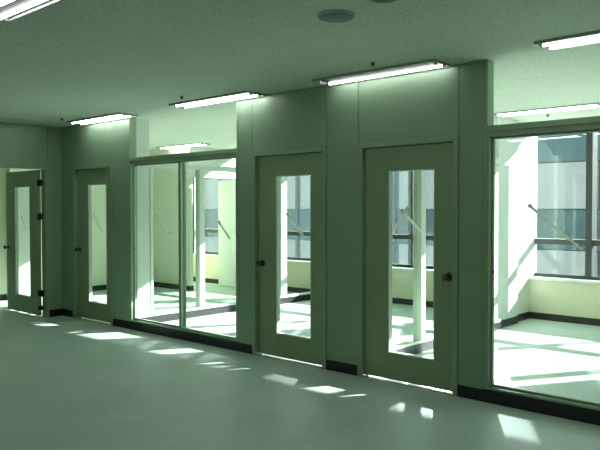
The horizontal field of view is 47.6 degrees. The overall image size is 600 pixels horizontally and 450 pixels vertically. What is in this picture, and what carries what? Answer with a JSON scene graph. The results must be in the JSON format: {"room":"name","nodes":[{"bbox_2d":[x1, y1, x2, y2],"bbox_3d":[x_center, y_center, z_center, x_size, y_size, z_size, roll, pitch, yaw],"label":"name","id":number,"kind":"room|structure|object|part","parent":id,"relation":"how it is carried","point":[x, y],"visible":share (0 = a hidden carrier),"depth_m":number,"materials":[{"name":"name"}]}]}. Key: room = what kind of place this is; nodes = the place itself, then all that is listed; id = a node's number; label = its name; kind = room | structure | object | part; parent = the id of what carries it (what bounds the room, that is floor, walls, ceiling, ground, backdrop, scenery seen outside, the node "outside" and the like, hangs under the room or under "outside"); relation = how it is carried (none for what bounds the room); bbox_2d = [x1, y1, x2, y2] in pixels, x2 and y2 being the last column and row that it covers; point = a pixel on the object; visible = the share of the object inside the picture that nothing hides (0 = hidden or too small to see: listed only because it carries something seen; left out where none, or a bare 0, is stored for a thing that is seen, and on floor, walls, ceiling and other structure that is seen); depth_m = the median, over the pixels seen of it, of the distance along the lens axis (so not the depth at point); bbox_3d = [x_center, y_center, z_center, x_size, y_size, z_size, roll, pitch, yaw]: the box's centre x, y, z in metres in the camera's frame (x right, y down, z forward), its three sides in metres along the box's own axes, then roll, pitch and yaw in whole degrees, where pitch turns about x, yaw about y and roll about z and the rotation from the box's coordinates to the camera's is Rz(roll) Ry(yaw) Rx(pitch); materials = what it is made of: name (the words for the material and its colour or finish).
{"room":"office corridor","nodes":[
{"label":"office corridor","id":0,"kind":"room"},
{"bbox_2d":[0,122,62,309],"bbox_3d":[-5.952,0.020,6.837,0.100,2.649,7.599,1,2,42],"label":"wall","id":1,"kind":"structure","parent":0,"point":[20,144],"depth_m":9.47,"materials":[{"name":"green paint"}]},
{"bbox_3d":[-3.872,-1.079,9.104,0.100,0.555,0.995,1,2,42],"label":"wall panel","id":2,"kind":"part","parent":1,"relation":"part of","materials":[{"name":"green paint"}]},
{"bbox_2d":[0,165,49,316],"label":"door","id":3,"kind":"structure","parent":1,"relation":"in","point":[37,302],"depth_m":9.60,"materials":[{"name":"beige wood"}]},
{"bbox_3d":[-3.467,-0.045,9.574,0.100,2.645,0.199,1,2,42],"label":"wall panel","id":4,"kind":"part","parent":1,"relation":"part of","materials":[{"name":"green paint"}]},
{"bbox_2d":[49,309,62,316],"bbox_3d":[-5.910,1.298,6.831,0.008,0.095,7.581,1,2,42],"label":"baseboard","id":5,"kind":"structure","parent":1,"relation":"attached to","point":[57,312],"depth_m":9.57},
{"bbox_2d":[0,168,194,299],"bbox_3d":[-4.945,-0.082,11.189,0.280,2.650,8.200,1,2,42],"label":"wall","id":6,"kind":"structure","parent":0,"point":[99,282],"depth_m":11.40,"materials":[{"name":"paint"}]},
{"bbox_2d":[136,119,150,319],"bbox_3d":[-2.086,-0.029,8.804,0.096,2.650,0.291,1,2,42],"label":"wall","id":7,"kind":"structure","parent":0,"point":[142,126],"depth_m":8.81,"materials":[{"name":"paint"}]},
{"bbox_2d":[149,164,309,321],"bbox_3d":[-0.732,0.203,10.303,0.100,2.115,3.739,1,2,42],"label":"window","id":8,"kind":"structure","parent":7,"relation":"in","point":[200,309],"depth_m":9.54,"materials":[{"name":"white metal"}]},
{"bbox_3d":[-1.973,0.208,8.935,0.100,1.920,0.044,1,2,42],"label":"post","id":9,"kind":"part","parent":8,"relation":"part of","materials":[{"name":"white metal"}]},
{"bbox_3d":[-0.733,-0.819,10.279,0.080,0.070,3.737,1,2,42],"label":"head rail","id":10,"kind":"part","parent":8,"relation":"part of","materials":[{"name":"white metal"}]},
{"bbox_3d":[-1.404,0.193,9.562,0.100,1.920,0.090,1,2,42],"label":"post","id":11,"kind":"part","parent":8,"relation":"part of","materials":[{"name":"white metal"}]},
{"bbox_3d":[-0.731,1.150,10.325,0.080,0.030,3.737,1,2,42],"label":"sill rail","id":12,"kind":"part","parent":8,"relation":"part of","materials":[{"name":"white metal"}]},
{"bbox_3d":[-0.270,0.163,10.848,0.050,1.920,0.130,1,2,42],"label":"post","id":13,"kind":"part","parent":8,"relation":"part of","materials":[{"name":"white paint"}]},
{"bbox_2d":[149,147,234,290],"bbox_3d":[-2.131,-0.133,13.314,1.349,2.650,1.150,1,2,42],"label":"wall","id":14,"kind":"structure","parent":0,"point":[165,181],"depth_m":12.87,"materials":[{"name":"green paint"}]},
{"bbox_3d":[-2.488,-0.124,12.929,1.339,2.650,0.080,1,2,42],"label":"wall panel","id":15,"kind":"part","parent":14,"relation":"part of","materials":[{"name":"green paint"}]},
{"bbox_2d":[218,180,235,286],"bbox_3d":[-1.263,0.161,13.081,0.880,2.048,0.191,1,2,42],"label":"door","id":16,"kind":"structure","parent":14,"relation":"in","point":[226,194],"depth_m":13.19,"materials":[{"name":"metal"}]},
{"bbox_3d":[-1.279,0.394,13.068,0.870,0.545,0.005,1,2,42],"label":"rail","id":17,"kind":"part","parent":16,"relation":"part of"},
{"bbox_2d":[61,59,493,388],"bbox_3d":[1.876,0.058,4.934,14.248,2.650,0.104,1,2,42],"label":"wall","id":18,"kind":"structure","parent":0,"point":[458,99],"depth_m":6.21,"materials":[{"name":"green paint"}]},
{"bbox_3d":[-3.362,-0.048,9.686,0.102,2.650,0.100,1,2,42],"label":"corner post","id":19,"kind":"part","parent":18,"relation":"part of","materials":[{"name":"paint"}]},
{"bbox_3d":[-3.218,-0.045,9.554,0.289,2.645,0.100,1,2,42],"label":"wall panel","id":20,"kind":"part","parent":18,"relation":"part of","materials":[{"name":"paint"}]},
{"bbox_3d":[-2.743,-1.080,9.099,0.985,0.555,0.100,1,2,42],"label":"wall panel","id":21,"kind":"part","parent":18,"relation":"part of","materials":[{"name":"paint"}]},
{"bbox_2d":[72,163,113,325],"bbox_3d":[-2.739,0.244,9.133,0.990,2.090,0.191,1,2,42],"label":"door","id":22,"kind":"structure","parent":18,"relation":"in","point":[83,177],"depth_m":9.24,"materials":[{"name":"beige wood"}]},
{"bbox_2d":[93,214,102,231],"bbox_3d":[-2.716,-0.025,9.136,0.236,0.245,0.027,1,2,42],"label":"diagonal rod","id":23,"kind":"object","parent":22,"relation":"attached to","point":[93,214],"visible":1,"depth_m":9.12,"materials":[{"name":"plastic"}]},
{"bbox_3d":[-2.242,-0.025,8.670,0.355,2.645,0.100,1,2,42],"label":"wall panel","id":24,"kind":"part","parent":18,"relation":"part of","materials":[{"name":"green paint"}]},
{"bbox_3d":[-2.098,-0.072,8.538,0.030,2.550,0.104,1,2,42],"label":"post","id":25,"kind":"part","parent":18,"relation":"part of","materials":[{"name":"paint"}]},
{"bbox_2d":[129,148,236,340],"bbox_3d":[-1.360,0.198,7.874,1.963,2.040,0.108,1,2,42],"label":"window","id":26,"kind":"structure","parent":18,"relation":"in","point":[181,159],"depth_m":7.87,"materials":[{"name":"white metal"}]},
{"bbox_3d":[-1.695,0.224,8.204,0.996,1.937,0.032,1,2,42],"label":"sash","id":27,"kind":"part","parent":26,"relation":"part of","materials":[{"name":"clear glass"}]},
{"bbox_2d":[153,212,169,232],"bbox_3d":[-1.672,-0.029,8.219,0.334,0.257,0.027,1,2,42],"label":"diagonal rod","id":28,"kind":"object","parent":26,"relation":"attached to","point":[154,213],"visible":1,"depth_m":8.21,"materials":[{"name":"plastic"}]},
{"bbox_3d":[-1.025,0.238,7.545,0.996,1.937,0.032,1,2,42],"label":"sash","id":29,"kind":"part","parent":26,"relation":"part of","materials":[{"name":"clear glass"}]},
{"bbox_2d":[218,220,230,238],"bbox_3d":[-0.830,0.053,7.443,0.206,0.206,0.027,1,2,42],"label":"diagonal rod","id":30,"kind":"object","parent":26,"relation":"attached to","point":[219,223],"visible":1,"depth_m":7.43,"materials":[{"name":"plastic"}]},
{"bbox_3d":[-0.622,-0.042,7.199,0.030,2.550,0.104,1,2,42],"label":"post","id":31,"kind":"part","parent":18,"relation":"part of","materials":[{"name":"paint"}]},
{"bbox_3d":[-0.534,0.009,7.120,0.202,2.645,0.100,1,2,42],"label":"wall panel","id":32,"kind":"part","parent":18,"relation":"part of","materials":[{"name":"paint"}]},
{"bbox_2d":[252,146,326,368],"bbox_3d":[-0.089,0.298,6.723,0.995,2.090,0.202,1,2,42],"label":"door","id":33,"kind":"structure","parent":18,"relation":"in","point":[268,166],"depth_m":6.81,"materials":[{"name":"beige wood"}]},
{"bbox_2d":[286,212,304,237],"bbox_3d":[-0.046,-0.001,6.714,0.255,0.246,0.027,1,2,42],"label":"diagonal rod","id":34,"kind":"object","parent":33,"relation":"attached to","point":[287,213],"visible":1,"depth_m":6.70,"materials":[{"name":"plastic"}]},
{"bbox_3d":[-0.090,-1.026,6.692,0.990,0.555,0.100,1,2,42],"label":"wall panel","id":35,"kind":"part","parent":18,"relation":"part of","materials":[{"name":"paint"}]},
{"bbox_2d":[63,309,599,425],"bbox_3d":[1.913,1.334,4.931,14.149,0.100,0.116,1,2,42],"label":"baseboard","id":36,"kind":"structure","parent":18,"relation":"attached to","point":[580,414],"depth_m":5.37,"materials":[{"name":"black rubber"}]},
{"bbox_3d":[0.417,0.029,6.258,0.365,2.645,0.100,1,2,42],"label":"wall panel","id":37,"kind":"part","parent":18,"relation":"part of","materials":[{"name":"green paint"}]},
{"bbox_2d":[357,135,458,395],"bbox_3d":[0.924,0.319,5.803,1.002,2.090,0.202,1,2,42],"label":"door","id":38,"kind":"structure","parent":18,"relation":"in","point":[377,160],"depth_m":5.87,"materials":[{"name":"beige wood"}]},
{"bbox_2d":[392,206,409,233],"bbox_3d":[0.867,-0.043,5.884,0.177,0.244,0.027,1,2,42],"label":"diagonal rod","id":39,"kind":"object","parent":38,"relation":"attached to","point":[407,207],"visible":1,"depth_m":5.87,"materials":[{"name":"plastic"}]},
{"bbox_2d":[400,209,422,232],"bbox_3d":[0.956,-0.034,5.838,0.225,0.211,0.027,1,2,42],"label":"diagonal rod","id":40,"kind":"object","parent":38,"relation":"attached to","point":[401,210],"visible":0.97,"depth_m":5.82,"materials":[{"name":"plastic"}]},
{"bbox_3d":[1.177,0.421,5.498,0.056,0.056,0.065,1,2,42],"label":"knob","id":41,"kind":"part","parent":38,"relation":"part of","materials":[{"name":"brown metal"}]},
{"bbox_3d":[0.924,-1.006,5.773,0.997,0.555,0.100,1,2,42],"label":"wall panel","id":42,"kind":"part","parent":18,"relation":"part of","materials":[{"name":"paint"}]},
{"bbox_3d":[1.376,0.048,5.388,0.211,2.645,0.100,1,2,42],"label":"wall panel","id":43,"kind":"part","parent":18,"relation":"part of","materials":[{"name":"paint"}]},
{"bbox_3d":[1.467,0.000,5.304,0.030,2.550,0.104,1,2,42],"label":"post","id":44,"kind":"part","parent":18,"relation":"part of","materials":[{"name":"paint"}]},
{"bbox_2d":[486,116,599,410],"bbox_3d":[2.208,0.270,4.638,1.972,2.040,0.108,1,2,42],"label":"window","id":45,"kind":"structure","parent":18,"relation":"in","point":[591,124],"depth_m":5.18,"materials":[{"name":"white metal"}]},
{"bbox_2d":[528,204,582,250],"bbox_3d":[1.869,0.013,4.993,0.415,0.342,0.027,1,2,42],"label":"diagonal rod","id":46,"kind":"object","parent":45,"relation":"attached to","point":[530,206],"visible":1,"depth_m":4.98,"materials":[{"name":"painted metal"}]},
{"bbox_2d":[0,281,599,449],"bbox_3d":[-0.621,1.509,5.006,18.400,0.250,12.400,1,2,42],"label":"floor","id":47,"kind":"structure","parent":0,"point":[67,383],"depth_m":5.54,"materials":[{"name":"plastic"}]},
{"bbox_2d":[0,0,599,149],"bbox_3d":[-0.712,-1.438,4.840,18.400,0.350,12.135,1,2,42],"label":"ceiling","id":48,"kind":"structure","parent":0,"point":[70,60],"depth_m":5.00,"materials":[{"name":"paint"}]},
{"bbox_2d":[0,0,62,21],"bbox_3d":[-1.382,-1.218,3.592,1.230,0.030,0.270,1,2,42],"label":"recessed light","id":49,"kind":"object","parent":48,"relation":"in","point":[10,10],"visible":1,"depth_m":3.84,"materials":[{"name":"white plastic"}]},
{"bbox_2d":[66,112,137,124],"bbox_3d":[-2.514,-1.334,8.594,1.230,0.030,0.270,1,2,42],"label":"recessed light","id":50,"kind":"object","parent":48,"relation":"in","point":[114,116],"visible":1,"depth_m":8.52,"materials":[{"name":"white plastic"}]},
{"bbox_2d":[156,143,210,148],"bbox_3d":[-2.112,-1.420,12.280,1.230,0.030,0.270,1,2,42],"label":"recessed light","id":51,"kind":"object","parent":48,"relation":"in","point":[191,144],"visible":1,"depth_m":12.20,"materials":[{"name":"white plastic"}]},
{"bbox_2d":[169,91,265,107],"bbox_3d":[-0.884,-1.300,7.116,1.230,0.030,0.270,1,2,42],"label":"recessed light","id":52,"kind":"object","parent":48,"relation":"in","point":[242,95],"visible":1,"depth_m":7.05,"materials":[{"name":"white plastic"}]},
{"bbox_2d":[317,9,354,22],"bbox_3d":[0.214,-1.233,4.034,0.224,0.023,0.224,1,2,42],"label":"ceiling speaker","id":53,"kind":"object","parent":48,"relation":"attached to","point":[336,15],"visible":1,"depth_m":3.99},
{"bbox_2d":[312,59,450,85],"bbox_3d":[0.656,-1.269,5.719,1.230,0.030,0.270,1,2,42],"label":"recessed light","id":54,"kind":"object","parent":48,"relation":"in","point":[430,64],"visible":1,"depth_m":5.66,"materials":[{"name":"white plastic"}]},
{"bbox_2d":[367,0,398,3],"bbox_3d":[0.457,-1.233,3.706,0.184,0.008,0.184,1,2,42],"label":"recessed light","id":55,"kind":"object","parent":48,"relation":"in","point":[371,1],"visible":1,"depth_m":3.76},
{"bbox_2d":[494,102,599,116],"bbox_3d":[2.853,-1.321,7.857,1.230,0.030,0.270,1,2,42],"label":"recessed light","id":56,"kind":"object","parent":48,"relation":"in","point":[597,104],"visible":0.95,"depth_m":7.79,"materials":[{"name":"white plastic"}]},
{"bbox_2d":[534,30,599,50],"bbox_3d":[2.152,-1.239,4.362,1.230,0.030,0.270,1,2,42],"label":"recessed light","id":57,"kind":"object","parent":48,"relation":"in","point":[588,38],"visible":1,"depth_m":4.62,"materials":[{"name":"white plastic"}]},
{"bbox_2d":[193,137,599,318],"bbox_3d":[3.599,-0.040,9.102,17.300,2.650,0.310,1,2,42],"label":"wall","id":58,"kind":"structure","parent":0,"point":[549,297],"depth_m":9.33,"materials":[{"name":"paint"}]},
{"bbox_2d":[193,229,218,256],"bbox_3d":[-1.666,-0.413,13.830,1.337,2.115,0.270,1,2,42],"label":"window","id":59,"kind":"structure","parent":58,"relation":"in","point":[208,254],"depth_m":13.98,"materials":[{"name":"grey metal"}]},
{"bbox_3d":[-1.665,0.626,13.854,1.337,0.035,0.270,1,2,42],"label":"sill","id":60,"kind":"part","parent":59,"relation":"part of","materials":[{"name":"white paint"}]},
{"bbox_3d":[-1.641,0.911,13.887,1.339,0.535,0.300,1,2,42],"label":"apron panel","id":61,"kind":"part","parent":58,"relation":"part of","materials":[{"name":"paint"}]},
{"bbox_2d":[287,231,309,263],"bbox_3d":[-0.290,-0.386,12.626,2.312,2.115,0.335,1,2,42],"label":"window","id":62,"kind":"structure","parent":58,"relation":"in","point":[306,233],"depth_m":12.33,"materials":[{"name":"grey metal"}]},
{"bbox_3d":[-0.311,0.654,12.626,2.312,0.035,0.270,1,2,42],"label":"sill","id":63,"kind":"part","parent":62,"relation":"part of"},
{"bbox_3d":[-0.277,-0.404,12.640,2.312,2.080,0.035,1,2,42],"label":"frame","id":64,"kind":"part","parent":62,"relation":"part of","materials":[{"name":"grey metal"}]},
{"bbox_3d":[-0.287,0.938,12.659,2.314,0.535,0.300,1,2,42],"label":"apron panel","id":65,"kind":"part","parent":58,"relation":"part of","materials":[{"name":"paint"}]},
{"bbox_2d":[193,277,599,325],"bbox_3d":[3.128,1.235,9.357,14.480,0.090,0.009,1,2,42],"label":"baseboard","id":66,"kind":"structure","parent":58,"relation":"attached to","point":[533,315],"depth_m":9.23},
{"bbox_2d":[392,171,433,272],"bbox_3d":[1.908,-0.342,10.633,3.557,2.115,0.335,1,2,42],"label":"window","id":67,"kind":"structure","parent":58,"relation":"in","point":[405,267],"depth_m":10.76,"materials":[{"name":"grey metal"}]},
{"bbox_3d":[1.887,0.698,10.633,3.557,0.035,0.270,1,2,42],"label":"sill","id":68,"kind":"part","parent":67,"relation":"part of","materials":[{"name":"white paint"}]},
{"bbox_3d":[1.921,-0.360,10.647,3.557,2.080,0.035,1,2,42],"label":"frame","id":69,"kind":"part","parent":67,"relation":"part of","materials":[{"name":"grey metal"}]},
{"bbox_3d":[1.911,0.983,10.665,3.559,0.535,0.300,1,2,42],"label":"apron panel","id":70,"kind":"part","parent":58,"relation":"part of","materials":[{"name":"paint"}]},
{"bbox_2d":[529,132,599,283],"bbox_3d":[4.615,-0.287,8.178,3.687,2.115,0.335,1,2,42],"label":"window","id":71,"kind":"structure","parent":58,"relation":"in","point":[590,241],"depth_m":8.93,"materials":[{"name":"grey metal"}]},
{"bbox_3d":[4.622,0.211,8.197,3.687,0.006,0.024,1,2,42],"label":"transom trim","id":72,"kind":"part","parent":71,"relation":"part of","materials":[{"name":"grey metal"}]},
{"bbox_3d":[4.594,0.753,8.178,3.687,0.035,0.270,1,2,42],"label":"sill","id":73,"kind":"part","parent":71,"relation":"part of","materials":[{"name":"paint"}]},
{"bbox_3d":[4.628,-0.305,8.192,3.687,2.080,0.035,1,2,42],"label":"frame","id":74,"kind":"part","parent":71,"relation":"part of","materials":[{"name":"grey metal"}]},
{"bbox_3d":[4.617,1.038,8.210,3.689,0.535,0.300,1,2,42],"label":"apron panel","id":75,"kind":"part","parent":58,"relation":"part of","materials":[{"name":"paint"}]},
{"bbox_2d":[494,116,529,327],"bbox_3d":[1.806,-0.008,7.798,0.111,2.650,4.032,1,2,41],"label":"wall","id":76,"kind":"structure","parent":0,"point":[514,171],"depth_m":8.81,"materials":[{"name":"white paint"}]},
{"bbox_2d":[392,159,501,353],"bbox_3d":[1.571,0.267,7.499,0.100,2.115,2.680,1,2,42],"label":"window","id":77,"kind":"structure","parent":76,"relation":"in","point":[420,343],"depth_m":7.12,"materials":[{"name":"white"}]},
{"bbox_3d":[1.255,0.247,7.150,0.100,1.920,0.090,1,2,42],"label":"post","id":78,"kind":"part","parent":77,"relation":"part of","materials":[{"name":"paint"}]},
{"bbox_3d":[1.572,1.214,7.521,0.080,0.030,2.678,1,2,42],"label":"sill rail","id":79,"kind":"part","parent":77,"relation":"part of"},
{"bbox_3d":[2.409,0.216,8.459,0.050,1.920,0.129,1,2,42],"label":"post","id":80,"kind":"part","parent":77,"relation":"part of","materials":[{"name":"white metal"}]},
{"bbox_3d":[1.570,-0.756,7.475,0.080,0.070,2.678,1,2,42],"label":"head rail","id":81,"kind":"part","parent":77,"relation":"part of","materials":[{"name":"paint"}]},
{"bbox_3d":[2.631,-0.031,8.731,0.085,2.650,0.580,1,2,42],"label":"wall panel","id":82,"kind":"part","parent":76,"relation":"part of","materials":[{"name":"white paint"}]},
{"bbox_3d":[2.970,-0.040,9.139,0.030,2.650,0.480,1,2,42],"label":"wall panel","id":83,"kind":"part","parent":76,"relation":"part of","materials":[{"name":"white paint"}]},
{"label":"outside","id":84,"kind":"structure","parent":0,"visible":0},
{"bbox_3d":[33.344,11.848,74.242,170.000,0.200,135.400,1,2,42],"label":"ground","id":85,"kind":"structure","parent":84,"visible":0},
{"bbox_2d":[204,132,599,276],"bbox_3d":[1.409,2.071,48.491,87.000,20.600,12.100,1,2,42],"label":"building","id":86,"kind":"structure","parent":85,"relation":"on","point":[561,159],"depth_m":31.43,"materials":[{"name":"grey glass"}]},
{"bbox_3d":[-6.726,1.839,48.002,3.160,2.100,0.250,1,2,42],"label":"spandrel panel","id":87,"kind":"part","parent":86,"relation":"part of","materials":[{"name":"glass"}]},
{"bbox_3d":[-6.730,-2.160,47.909,3.160,2.100,0.250,1,2,42],"label":"spandrel panel","id":88,"kind":"part","parent":86,"relation":"part of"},
{"bbox_3d":[-1.397,-2.052,43.072,3.160,2.100,0.250,1,2,42],"label":"spandrel panel","id":89,"kind":"part","parent":86,"relation":"part of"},
{"bbox_3d":[-1.394,1.947,43.165,3.160,2.100,0.250,1,2,42],"label":"spandrel panel","id":90,"kind":"part","parent":86,"relation":"part of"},
{"bbox_3d":[1.272,2.001,40.747,3.160,2.100,0.250,1,2,42],"label":"spandrel panel","id":91,"kind":"part","parent":86,"relation":"part of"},
{"bbox_3d":[1.269,-1.998,40.654,3.160,2.100,0.250,1,2,42],"label":"spandrel panel","id":92,"kind":"part","parent":86,"relation":"part of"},
{"bbox_3d":[3.938,2.055,38.328,3.160,2.100,0.250,1,2,42],"label":"spandrel panel","id":93,"kind":"part","parent":86,"relation":"part of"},
{"bbox_3d":[3.935,-1.944,38.235,3.160,2.100,0.250,1,2,42],"label":"spandrel panel","id":94,"kind":"part","parent":86,"relation":"part of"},
{"bbox_3d":[6.604,2.110,35.910,3.160,2.100,0.250,1,2,42],"label":"spandrel panel","id":95,"kind":"part","parent":86,"relation":"part of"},
{"bbox_3d":[6.601,-1.889,35.817,3.160,2.100,0.250,1,2,42],"label":"spandrel panel","id":96,"kind":"part","parent":86,"relation":"part of","materials":[{"name":"glass"}]},
{"bbox_3d":[11.937,2.218,31.073,3.160,2.100,0.250,1,2,42],"label":"spandrel panel","id":97,"kind":"part","parent":86,"relation":"part of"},
{"bbox_3d":[11.934,-1.781,30.980,3.160,2.100,0.250,1,2,42],"label":"spandrel panel","id":98,"kind":"part","parent":86,"relation":"part of","materials":[{"name":"glass"}]}
]}

